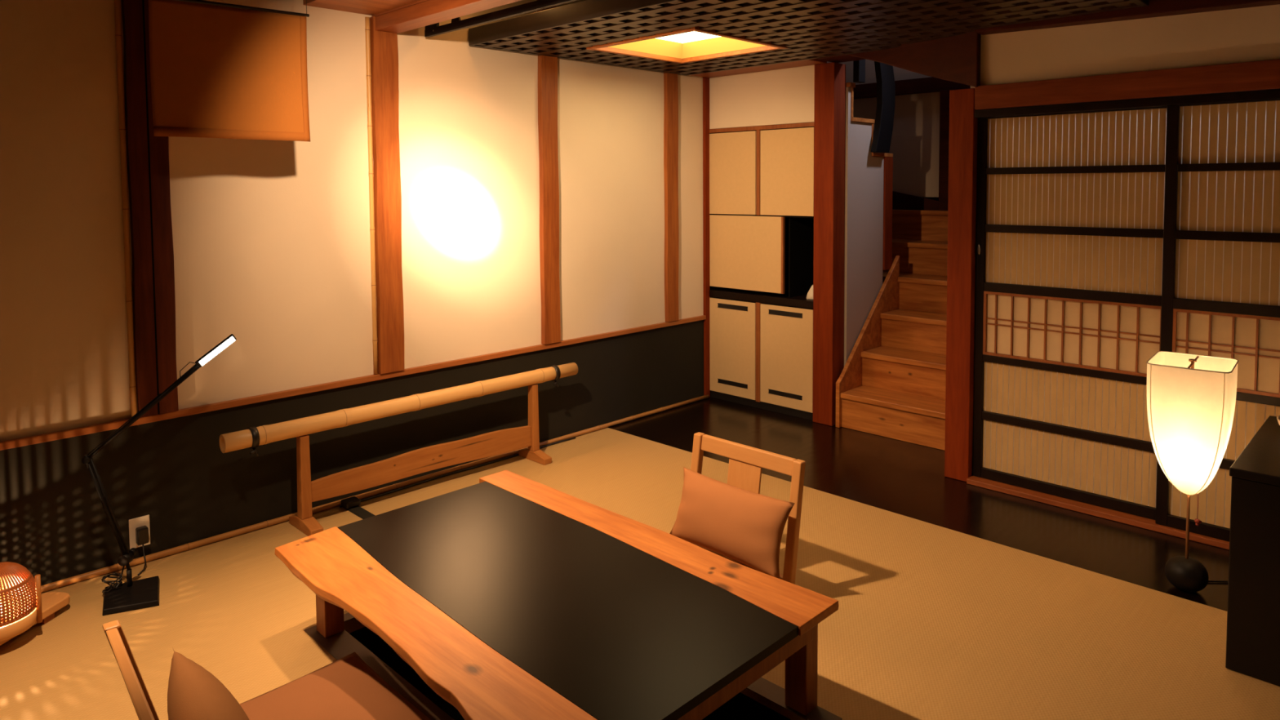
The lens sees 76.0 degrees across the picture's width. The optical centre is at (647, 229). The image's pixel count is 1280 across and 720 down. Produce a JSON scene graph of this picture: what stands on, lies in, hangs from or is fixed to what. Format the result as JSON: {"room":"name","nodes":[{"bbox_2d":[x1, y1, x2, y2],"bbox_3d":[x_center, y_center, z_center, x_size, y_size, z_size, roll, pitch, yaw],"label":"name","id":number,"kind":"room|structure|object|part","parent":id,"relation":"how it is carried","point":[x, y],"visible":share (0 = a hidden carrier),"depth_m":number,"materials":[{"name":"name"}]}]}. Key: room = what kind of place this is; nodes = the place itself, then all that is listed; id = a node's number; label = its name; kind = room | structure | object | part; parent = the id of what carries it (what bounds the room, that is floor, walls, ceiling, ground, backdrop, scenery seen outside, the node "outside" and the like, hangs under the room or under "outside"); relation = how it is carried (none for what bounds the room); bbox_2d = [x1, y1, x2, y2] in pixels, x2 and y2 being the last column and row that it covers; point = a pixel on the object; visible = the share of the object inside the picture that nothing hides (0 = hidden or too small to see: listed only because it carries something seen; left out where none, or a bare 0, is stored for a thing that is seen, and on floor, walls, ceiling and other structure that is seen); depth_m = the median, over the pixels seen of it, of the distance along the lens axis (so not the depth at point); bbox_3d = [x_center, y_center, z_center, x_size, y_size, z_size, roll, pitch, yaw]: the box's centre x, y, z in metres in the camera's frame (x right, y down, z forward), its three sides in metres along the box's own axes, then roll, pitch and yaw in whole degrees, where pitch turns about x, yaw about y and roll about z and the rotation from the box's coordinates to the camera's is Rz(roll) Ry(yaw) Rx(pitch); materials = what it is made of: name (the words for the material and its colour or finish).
{"room":"traditional dwelling","nodes":[
{"label":"traditional dwelling","id":0,"kind":"room"},
{"bbox_2d":[0,0,703,596],"bbox_3d":[-1.629,-0.039,3.556,0.124,2.620,5.700,3,4,44],"label":"wall","id":1,"kind":"structure","parent":0,"point":[272,238],"depth_m":3.63,"materials":[{"name":"paint"}]},
{"bbox_2d":[128,514,150,549],"bbox_3d":[-1.968,1.172,3.172,0.007,0.117,0.070,3,4,44],"label":"wall outlet","id":2,"kind":"object","parent":1,"relation":"attached to","point":[134,523],"visible":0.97,"depth_m":3.16,"materials":[{"name":"white plastic"}]},
{"bbox_2d":[134,521,144,542],"bbox_3d":[-1.966,1.172,3.170,0.001,0.075,0.032,3,4,44],"label":"socket","id":3,"kind":"object","parent":2,"relation":"attached to","point":[137,524],"depth_m":3.16,"materials":[{"name":"white plastic"}]},
{"bbox_2d":[135,525,148,575],"bbox_3d":[-1.927,1.223,3.126,0.042,0.143,0.124,-2,4,-33],"label":"plug adapter","id":4,"kind":"object","parent":2,"relation":"attached to","point":[141,532],"visible":1,"depth_m":3.15,"materials":[{"name":"black plastic"}]},
{"bbox_3d":[-1.921,1.255,3.116,0.019,0.081,0.102,-2,3,-21],"label":"cord","id":5,"kind":"part","parent":4,"relation":"part of","materials":[{"name":"black plastic"}]},
{"bbox_2d":[121,0,178,417],"bbox_3d":[-1.919,-0.304,3.145,0.046,2.045,0.140,3,4,44],"label":"post","id":6,"kind":"object","parent":1,"relation":"attached to","point":[153,297],"visible":0.89,"depth_m":3.13,"materials":[{"name":"brown wood"}]},
{"bbox_2d":[114,0,137,417],"bbox_3d":[-1.978,-0.240,3.093,0.022,1.926,0.023,0,3,6],"label":"strip","id":7,"kind":"object","parent":6,"relation":"attached to","point":[118,34],"visible":0.99,"depth_m":3.09,"materials":[{"name":"brown wood"}]},
{"bbox_2d":[0,315,706,450],"bbox_3d":[-1.555,0.712,3.566,0.024,0.027,5.555,3,4,44],"label":"rail","id":8,"kind":"object","parent":1,"relation":"attached to","point":[17,442],"visible":1,"depth_m":3.60,"materials":[{"name":"brown wood"}]},
{"bbox_2d":[40,394,709,592],"bbox_3d":[-1.539,1.256,3.600,0.028,0.027,5.580,3,4,44],"label":"baseboard","id":9,"kind":"structure","parent":1,"relation":"attached to","point":[115,567],"depth_m":3.66,"materials":[{"name":"brown wood"}]},
{"bbox_2d":[369,16,404,373],"bbox_3d":[-1.229,-0.153,3.858,0.045,1.660,0.126,3,4,44],"label":"post","id":10,"kind":"object","parent":1,"relation":"attached to","point":[384,45],"visible":0.97,"depth_m":3.84,"materials":[{"name":"brown wood"}]},
{"bbox_2d":[364,17,377,374],"bbox_3d":[-1.283,-0.148,3.808,0.022,1.658,0.023,0,3,6],"label":"strip","id":11,"kind":"object","parent":10,"relation":"attached to","point":[371,172],"visible":1,"depth_m":3.80,"materials":[{"name":"beige wood"}]},
{"bbox_2d":[375,0,520,33],"bbox_3d":[-0.081,-0.898,2.700,3.164,0.063,0.115,3,4,44],"label":"beam","id":12,"kind":"structure","parent":10,"relation":"attached to","point":[428,12],"depth_m":3.48,"materials":[{"name":"brown wood"}]},
{"bbox_2d":[371,0,427,16],"bbox_3d":[-0.085,-0.978,2.716,3.199,0.094,0.140,3,4,44],"label":"beam","id":13,"kind":"structure","parent":12,"relation":"on","point":[420,1],"depth_m":3.60,"materials":[{"name":"brown wood"}]},
{"bbox_2d":[537,5,560,344],"bbox_3d":[-0.552,-0.386,4.540,0.045,2.045,0.115,3,4,44],"label":"post","id":14,"kind":"object","parent":1,"relation":"attached to","point":[547,65],"visible":0.84,"depth_m":4.53,"materials":[{"name":"brown wood"}]},
{"bbox_2d":[663,72,679,321],"bbox_3d":[0.148,-0.428,5.258,0.040,2.045,0.108,3,4,44],"label":"post","id":15,"kind":"object","parent":1,"relation":"attached to","point":[671,250],"visible":0.77,"depth_m":5.25,"materials":[{"name":"brown wood"}]},
{"bbox_2d":[702,76,710,399],"bbox_3d":[0.397,-0.156,5.526,0.026,2.620,0.045,3,4,44],"label":"post","id":16,"kind":"object","parent":1,"relation":"attached to","point":[706,264],"visible":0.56,"depth_m":5.52,"materials":[{"name":"red wood"}]},
{"bbox_2d":[302,0,419,15],"bbox_3d":[-0.959,-0.976,3.254,1.199,0.025,0.315,3,4,44],"label":"ceiling","id":17,"kind":"structure","parent":0,"point":[371,7],"depth_m":3.57,"materials":[{"name":"brown wood"}]},
{"bbox_2d":[349,626,791,719],"bbox_3d":[-0.295,1.558,2.472,1.470,0.369,0.785,3,4,44],"label":"floor","id":18,"kind":"structure","parent":0,"point":[740,707],"depth_m":2.81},
{"bbox_2d":[0,427,1279,719],"bbox_3d":[0.016,1.401,1.430,5.300,0.050,4.645,3,4,44],"label":"floor","id":19,"kind":"structure","parent":0,"point":[931,621],"depth_m":2.70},
{"bbox_2d":[0,561,70,645],"bbox_3d":[-2.080,1.200,2.543,0.214,0.256,0.620,0,3,8],"label":"lantern","id":20,"kind":"object","parent":19,"relation":"on","point":[24,606],"visible":1,"depth_m":2.60,"materials":[{"name":"brown wood"}]},
{"bbox_3d":[-2.072,1.148,2.603,0.214,0.159,0.214,3,4,44],"label":"lamp shade","id":21,"kind":"part","parent":20,"relation":"part of","materials":[{"name":"wicker"}]},
{"bbox_2d":[0,600,36,641],"bbox_3d":[-2.071,1.252,2.608,0.212,0.046,0.212,3,4,44],"label":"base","id":22,"kind":"object","parent":20,"relation":"on","point":[10,628],"depth_m":2.57,"materials":[{"name":"brown wood"}]},
{"bbox_3d":[-1.970,1.195,2.649,0.014,0.155,0.014,-2,3,-23],"label":"handle post","id":23,"kind":"part","parent":20,"relation":"part of","materials":[{"name":"brown wood"}]},
{"bbox_2d":[102,620,159,719],"bbox_3d":[-0.861,1.121,1.812,0.499,0.478,0.524,-3,4,-41],"label":"chair","id":24,"kind":"object","parent":19,"relation":"on","point":[143,704],"visible":1,"depth_m":1.71,"materials":[{"name":"brown wood"}]},
{"bbox_2d":[240,652,430,719],"bbox_3d":[-0.838,1.284,2.025,0.640,0.060,0.550,3,4,44],"label":"floor cushion","id":25,"kind":"object","parent":24,"relation":"on","point":[346,688],"visible":0.97,"depth_m":2.19,"materials":[{"name":"fabric"}]},
{"bbox_2d":[167,651,248,719],"bbox_3d":[-0.933,1.157,1.793,0.165,0.309,0.520,-3,4,-41],"label":"cushion","id":26,"kind":"object","parent":25,"relation":"on","point":[193,692],"visible":1,"depth_m":1.81,"materials":[{"name":"brown fabric"}]},
{"bbox_2d":[81,333,236,615],"bbox_3d":[-1.732,0.856,2.941,0.500,0.896,0.226,-2,4,-31],"label":"desk lamp","id":27,"kind":"object","parent":19,"relation":"on","point":[131,595],"visible":1,"depth_m":2.92,"materials":[{"name":"black metal"}]},
{"bbox_3d":[-1.917,0.995,2.911,0.124,0.394,0.012,-3,4,-40],"label":"arm","id":28,"kind":"part","parent":27,"relation":"part of","materials":[{"name":"black metal"}]},
{"bbox_3d":[-1.913,1.244,2.934,0.052,0.111,0.076,3,4,44],"label":"cord","id":29,"kind":"part","parent":27,"relation":"part of","materials":[{"name":"black plastic"}]},
{"bbox_3d":[-1.873,1.236,2.951,0.026,0.100,0.016,0,3,-1],"label":"stem","id":30,"kind":"part","parent":27,"relation":"part of","materials":[{"name":"black metal"}]},
{"bbox_3d":[-1.817,0.649,2.957,0.362,0.310,0.021,-2,4,-33],"label":"arm","id":31,"kind":"part","parent":27,"relation":"part of","materials":[{"name":"black metal"}]},
{"bbox_3d":[-1.621,0.458,3.085,0.130,0.101,0.014,-3,4,-40],"label":"light panel","id":32,"kind":"part","parent":27,"relation":"part of","materials":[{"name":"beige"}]},
{"bbox_2d":[341,496,375,519],"bbox_3d":[-1.035,1.258,3.414,0.944,0.036,0.070,3,4,44],"label":"cable cover","id":33,"kind":"object","parent":19,"relation":"on","point":[351,504],"visible":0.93,"depth_m":3.69,"materials":[{"name":"plastic"}]},
{"bbox_2d":[288,383,551,536],"bbox_3d":[-1.028,1.049,3.911,0.227,0.402,1.273,3,4,44],"label":"pole stand","id":34,"kind":"object","parent":19,"relation":"on","point":[427,459],"visible":0.91,"depth_m":3.82,"materials":[{"name":"brown wood"}]},
{"bbox_2d":[218,362,577,456],"bbox_3d":[-1.045,0.828,3.893,0.084,0.118,1.825,3,4,44],"label":"bamboo pole","id":35,"kind":"object","parent":34,"relation":"on","point":[254,437],"visible":1,"depth_m":3.69,"materials":[{"name":"beige wood"}]},
{"bbox_2d":[339,436,575,507],"bbox_3d":[-0.905,1.227,4.211,0.022,0.010,1.400,3,4,44],"label":"strip","id":36,"kind":"object","parent":19,"relation":"on","point":[574,437],"visible":0.9,"depth_m":4.13,"materials":[{"name":"brown wood"}]},
{"bbox_2d":[303,613,842,719],"bbox_3d":[-0.299,1.322,2.453,1.505,0.002,0.828,3,4,44],"label":"rim","id":37,"kind":"object","parent":19,"relation":"on","point":[342,644],"visible":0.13,"depth_m":2.38,"materials":[{"name":"brown wood"}]},
{"bbox_2d":[275,470,839,719],"bbox_3d":[-0.352,1.164,2.409,1.525,0.316,0.980,3,4,44],"label":"table","id":38,"kind":"object","parent":37,"relation":"on","point":[511,596],"visible":1,"depth_m":2.23,"materials":[{"name":"brown wood"}]},
{"bbox_3d":[-1.037,1.171,2.669,0.068,0.282,0.064,3,4,44],"label":"leg","id":39,"kind":"part","parent":38,"relation":"part of","materials":[{"name":"brown wood"}]},
{"bbox_3d":[0.426,1.180,2.269,0.070,0.290,0.059,3,4,44],"label":"leg","id":40,"kind":"part","parent":38,"relation":"part of","materials":[{"name":"brown wood"}]},
{"bbox_2d":[687,431,805,584],"bbox_3d":[0.208,1.057,2.899,0.500,0.478,0.499,3,4,44],"label":"chair","id":41,"kind":"object","parent":19,"relation":"on","point":[746,463],"visible":0.32,"depth_m":3.00,"materials":[{"name":"brown wood"}]},
{"bbox_2d":[669,466,795,578],"bbox_3d":[0.293,1.052,2.963,0.139,0.246,0.520,-3,4,-45],"label":"cushion","id":42,"kind":"object","parent":41,"relation":"on","point":[744,526],"visible":0.99,"depth_m":2.89,"materials":[{"name":"fabric"}]},
{"bbox_3d":[0.330,1.233,3.031,0.426,0.031,0.026,3,4,44],"label":"rail","id":43,"kind":"part","parent":41,"relation":"part of","materials":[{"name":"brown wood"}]},
{"bbox_3d":[0.370,0.838,3.054,0.426,0.057,0.029,3,4,44],"label":"rail","id":44,"kind":"part","parent":41,"relation":"part of","materials":[{"name":"brown wood"}]},
{"bbox_2d":[1225,415,1279,685],"bbox_3d":[2.301,1.005,2.378,0.905,0.610,0.752,3,4,44],"label":"chest","id":45,"kind":"object","parent":19,"relation":"on","point":[1253,610],"visible":1,"depth_m":2.39,"materials":[{"name":"black wood"}]},
{"bbox_2d":[1276,415,1279,425],"bbox_3d":[2.196,0.657,2.644,0.260,0.056,0.260,3,4,44],"label":"bowl","id":46,"kind":"object","parent":45,"relation":"on","point":[1278,416],"visible":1,"depth_m":2.71,"materials":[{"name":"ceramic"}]},
{"bbox_2d":[709,64,974,309],"bbox_3d":[1.688,-0.403,5.504,1.920,3.100,1.750,3,4,44],"label":"wall","id":47,"kind":"structure","parent":0,"point":[782,95],"depth_m":5.19,"materials":[{"name":"paint"}]},
{"bbox_2d":[853,76,970,99],"bbox_3d":[1.951,-1.006,5.708,1.650,0.100,0.060,3,4,44],"label":"beam","id":48,"kind":"structure","parent":47,"relation":"attached to","point":[923,85],"depth_m":5.75,"materials":[{"name":"brown wood"}]},
{"bbox_2d":[844,86,884,365],"bbox_3d":[1.343,0.152,5.126,0.050,2.035,0.439,3,4,44],"label":"wall","id":49,"kind":"structure","parent":0,"point":[864,172],"depth_m":5.05,"materials":[{"name":"white paint"}]},
{"bbox_2d":[826,59,940,196],"bbox_3d":[1.986,-1.048,5.742,1.650,1.640,0.038,3,4,44],"label":"wall","id":50,"kind":"structure","parent":0,"point":[914,147],"depth_m":5.84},
{"bbox_2d":[892,191,938,240],"bbox_3d":[1.733,-0.079,6.002,0.870,0.600,0.026,3,4,44],"label":"trim","id":51,"kind":"structure","parent":50,"relation":"attached to","point":[900,201],"depth_m":5.83,"materials":[{"name":"brown wood"}]},
{"bbox_2d":[607,397,1229,611],"bbox_3d":[1.981,1.283,3.435,5.300,0.049,0.975,3,4,44],"label":"wood floor","id":52,"kind":"structure","parent":0,"point":[905,478],"depth_m":3.82,"materials":[{"name":"brown wood"}]},
{"bbox_2d":[709,297,813,420],"bbox_3d":[0.831,0.811,5.423,0.844,0.695,0.347,3,4,44],"label":"base cabinet","id":53,"kind":"object","parent":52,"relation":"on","point":[761,354],"visible":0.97,"depth_m":5.27,"materials":[{"name":"beige wood"}]},
{"bbox_3d":[0.562,0.788,5.456,0.395,0.636,0.015,3,4,44],"label":"door","id":54,"kind":"part","parent":53,"relation":"part of","materials":[{"name":"wood"}]},
{"bbox_3d":[0.566,1.026,5.454,0.254,0.028,0.003,3,4,44],"label":"handle","id":55,"kind":"part","parent":53,"relation":"part of","materials":[{"name":"black metal"}]},
{"bbox_3d":[0.563,0.514,5.426,0.254,0.030,0.003,3,4,44],"label":"handle","id":56,"kind":"part","parent":53,"relation":"part of","materials":[{"name":"black metal"}]},
{"bbox_2d":[709,287,813,308],"bbox_3d":[0.829,0.440,5.403,0.844,0.046,0.346,3,4,44],"label":"countertop","id":57,"kind":"structure","parent":53,"relation":"on","point":[801,301],"depth_m":5.29,"materials":[{"name":"black wood"}]},
{"bbox_2d":[709,122,813,297],"bbox_3d":[0.826,-0.126,5.373,0.844,1.085,0.346,3,4,44],"label":"wall cabinet","id":58,"kind":"object","parent":57,"relation":"on","point":[762,177],"visible":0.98,"depth_m":5.26,"materials":[{"name":"brown wood"}]},
{"bbox_3d":[0.556,-0.369,5.394,0.394,0.538,0.015,3,4,44],"label":"door","id":59,"kind":"part","parent":58,"relation":"part of","materials":[{"name":"wood"}]},
{"bbox_3d":[0.632,0.152,5.352,0.594,0.484,0.014,3,4,44],"label":"sliding door","id":60,"kind":"part","parent":58,"relation":"part of","materials":[{"name":"wood"}]},
{"bbox_3d":[0.709,-0.648,5.229,0.844,0.025,0.020,3,4,44],"label":"rail","id":61,"kind":"part","parent":58,"relation":"part of","materials":[{"name":"brown wood"}]},
{"bbox_3d":[0.867,-0.355,5.090,0.398,0.538,0.015,3,4,44],"label":"door","id":62,"kind":"part","parent":58,"relation":"part of","materials":[{"name":"wood"}]},
{"bbox_2d":[806,284,813,299],"bbox_3d":[1.025,0.386,5.077,0.070,0.091,0.091,3,4,44],"label":"ornament","id":63,"kind":"object","parent":57,"relation":"on","point":[810,295],"visible":0.5,"depth_m":5.06,"materials":[{"name":"ceramic"}]},
{"bbox_3d":[0.867,1.040,5.160,0.257,0.028,0.003,3,4,44],"label":"handle","id":64,"kind":"part","parent":53,"relation":"part of","materials":[{"name":"black metal"}]},
{"bbox_3d":[0.864,0.528,5.133,0.257,0.030,0.003,3,4,44],"label":"handle","id":65,"kind":"part","parent":53,"relation":"part of","materials":[{"name":"black metal"}]},
{"bbox_3d":[0.874,0.802,5.151,0.396,0.636,0.015,3,4,44],"label":"door","id":66,"kind":"part","parent":53,"relation":"part of","materials":[{"name":"wood"}]},
{"bbox_2d":[813,62,845,426],"bbox_3d":[1.100,0.095,4.959,0.137,2.170,0.132,3,4,44],"label":"post","id":67,"kind":"object","parent":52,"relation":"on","point":[829,102],"visible":0.89,"depth_m":4.91,"materials":[{"name":"red wood"}]},
{"bbox_2d":[835,59,947,450],"bbox_3d":[1.542,-0.011,5.301,1.580,2.340,1.246,3,4,44],"label":"staircase","id":68,"kind":"structure","parent":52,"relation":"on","point":[891,384],"depth_m":5.06,"materials":[{"name":"brown wood"}]},
{"bbox_3d":[1.272,-1.001,4.913,0.040,0.237,0.075,3,4,44],"label":"handrail","id":69,"kind":"part","parent":68,"relation":"part of","materials":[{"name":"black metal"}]},
{"bbox_3d":[1.478,-0.828,5.132,0.040,0.689,0.239,3,4,44],"label":"curved handrail","id":70,"kind":"part","parent":68,"relation":"part of","materials":[{"name":"black wood"}]},
{"bbox_2d":[938,88,967,210],"bbox_3d":[2.285,-0.531,5.404,0.714,0.820,0.072,3,4,44],"label":"post","id":71,"kind":"object","parent":68,"relation":"on","point":[944,95],"visible":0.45,"depth_m":5.60,"materials":[{"name":"brown wood"}]},
{"bbox_2d":[944,88,978,481],"bbox_3d":[1.553,0.276,4.016,0.120,1.905,0.120,3,4,44],"label":"post","id":72,"kind":"object","parent":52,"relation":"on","point":[963,125],"visible":0.76,"depth_m":3.97,"materials":[{"name":"red wood"}]},
{"bbox_2d":[966,475,1229,550],"bbox_3d":[2.785,1.272,2.850,3.334,0.024,0.135,3,4,44],"label":"track","id":73,"kind":"object","parent":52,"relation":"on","point":[1111,514],"visible":0.55,"depth_m":3.59,"materials":[{"name":"brown wood"}]},
{"bbox_2d":[972,106,1167,519],"bbox_3d":[1.890,0.349,3.679,0.833,1.739,0.035,3,4,44],"label":"door","id":74,"kind":"structure","parent":73,"relation":"on","point":[1070,206],"depth_m":3.68,"materials":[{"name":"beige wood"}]},
{"bbox_3d":[1.593,0.097,3.934,0.015,0.057,0.004,3,4,44],"label":"finger pull","id":75,"kind":"part","parent":74,"relation":"part of","materials":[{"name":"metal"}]},
{"bbox_3d":[1.894,0.461,3.689,0.749,0.306,0.003,3,4,44],"label":"paper pane","id":76,"kind":"part","parent":74,"relation":"part of","materials":[{"name":"beige paper"}]},
{"bbox_2d":[1155,98,1279,541],"bbox_3d":[2.433,0.377,3.099,0.843,1.739,0.030,3,4,44],"label":"door","id":77,"kind":"structure","parent":73,"relation":"on","point":[1220,286],"depth_m":3.24,"materials":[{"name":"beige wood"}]},
{"bbox_3d":[2.436,0.488,3.106,0.759,0.306,0.003,3,4,44],"label":"paper pane","id":78,"kind":"part","parent":77,"relation":"part of","materials":[{"name":"beige paper"}]},
{"bbox_2d":[1146,351,1238,591],"bbox_3d":[2.079,0.875,2.820,0.644,0.828,0.317,1,3,28],"label":"floor lamp","id":79,"kind":"object","parent":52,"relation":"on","point":[1191,398],"visible":1,"depth_m":2.81,"materials":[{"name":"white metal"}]},
{"bbox_3d":[1.921,0.702,2.895,0.243,0.475,0.280,2,4,40],"label":"lamp shade","id":80,"kind":"part","parent":79,"relation":"part of","materials":[{"name":"paper"}]},
{"bbox_3d":[1.948,0.992,2.895,0.027,0.115,0.018,-2,3,-28],"label":"pull cord","id":81,"kind":"part","parent":79,"relation":"part of","materials":[{"name":"red fabric"}]},
{"bbox_3d":[2.187,1.271,2.904,0.508,0.027,0.101,1,3,18],"label":"cord","id":82,"kind":"part","parent":79,"relation":"part of","materials":[{"name":"black plastic"}]},
{"bbox_2d":[980,4,1279,85],"bbox_3d":[2.782,-0.973,2.738,3.330,0.720,0.080,3,4,44],"label":"wall","id":83,"kind":"structure","parent":0,"point":[1246,34],"depth_m":3.43,"materials":[{"name":"paint"}]},
{"bbox_2d":[974,0,1279,35],"bbox_3d":[2.496,-1.069,2.928,2.610,0.545,0.140,3,4,44],"label":"beam","id":84,"kind":"structure","parent":83,"relation":"attached to","point":[1156,8],"depth_m":3.33,"materials":[{"name":"brown wood"}]},
{"bbox_2d":[468,0,1149,75],"bbox_3d":[0.631,-0.978,3.797,2.685,0.124,1.655,3,4,44],"label":"ceiling","id":85,"kind":"structure","parent":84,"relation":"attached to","point":[694,44],"depth_m":3.76,"materials":[{"name":"brown wood"}]},
{"bbox_2d":[656,31,720,43],"bbox_3d":[0.205,-1.035,4.239,0.555,0.004,0.545,3,4,44],"label":"diffuser","id":86,"kind":"object","parent":85,"relation":"attached to","point":[693,37],"depth_m":4.47,"materials":[{"name":"white plastic"}]},
{"bbox_2d":[693,48,826,77],"bbox_3d":[0.662,-1.071,5.085,0.906,0.150,0.223,3,4,44],"label":"beam","id":87,"kind":"structure","parent":85,"relation":"attached to","point":[813,61],"depth_m":5.04,"materials":[{"name":"brown wood"}]},
{"bbox_3d":[0.631,-0.964,3.798,2.685,0.086,1.655,3,4,44],"label":"lattice canopy","id":88,"kind":"part","parent":85,"relation":"part of","materials":[{"name":"brown wood"}]},
{"bbox_2d":[974,58,1279,110],"bbox_3d":[2.762,-0.569,2.736,3.330,0.110,0.064,3,4,44],"label":"lintel","id":89,"kind":"object","parent":83,"relation":"attached to","point":[1260,75],"visible":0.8,"depth_m":3.41,"materials":[{"name":"brown wood"}]},
{"bbox_2d":[817,21,981,87],"bbox_3d":[1.356,-1.046,4.387,0.247,0.693,1.139,-2,4,-31],"label":"beam","id":90,"kind":"structure","parent":89,"relation":"on","point":[956,59],"depth_m":4.03,"materials":[{"name":"brown wood"}]},
{"bbox_2d":[974,88,1279,118],"bbox_3d":[2.777,-0.496,2.756,3.330,0.035,0.100,3,4,44],"label":"track","id":91,"kind":"object","parent":89,"relation":"attached to","point":[1264,94],"visible":0.8,"depth_m":3.42,"materials":[{"name":"black wood"}]},
{"bbox_3d":[0.327,-1.301,1.635,5.520,0.080,5.800,3,4,44],"label":"ceiling","id":92,"kind":"structure","parent":0,"visible":0},
{"bbox_2d":[148,0,310,141],"bbox_3d":[-1.573,-0.831,3.040,0.043,0.984,0.648,3,4,44],"label":"roller blind","id":93,"kind":"object","parent":92,"relation":"hanging from","point":[228,71],"visible":1,"depth_m":3.06,"materials":[{"name":"fabric"}]},
{"bbox_3d":[-1.585,-0.839,3.050,0.012,0.021,0.648,3,4,44],"label":"rod","id":94,"kind":"part","parent":93,"relation":"part of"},
{"bbox_3d":[-0.532,-1.069,3.401,1.599,0.020,0.260,3,4,44],"label":"ceiling","id":95,"kind":"structure","parent":0,"visible":0},
{"bbox_2d":[424,0,577,37],"bbox_3d":[-0.475,-1.022,3.354,1.650,0.250,0.021,3,4,44],"label":"hanging rail","id":96,"kind":"object","parent":95,"relation":"hanging from","point":[456,24],"visible":0.73,"depth_m":3.55,"materials":[{"name":"black metal"}]}
]}

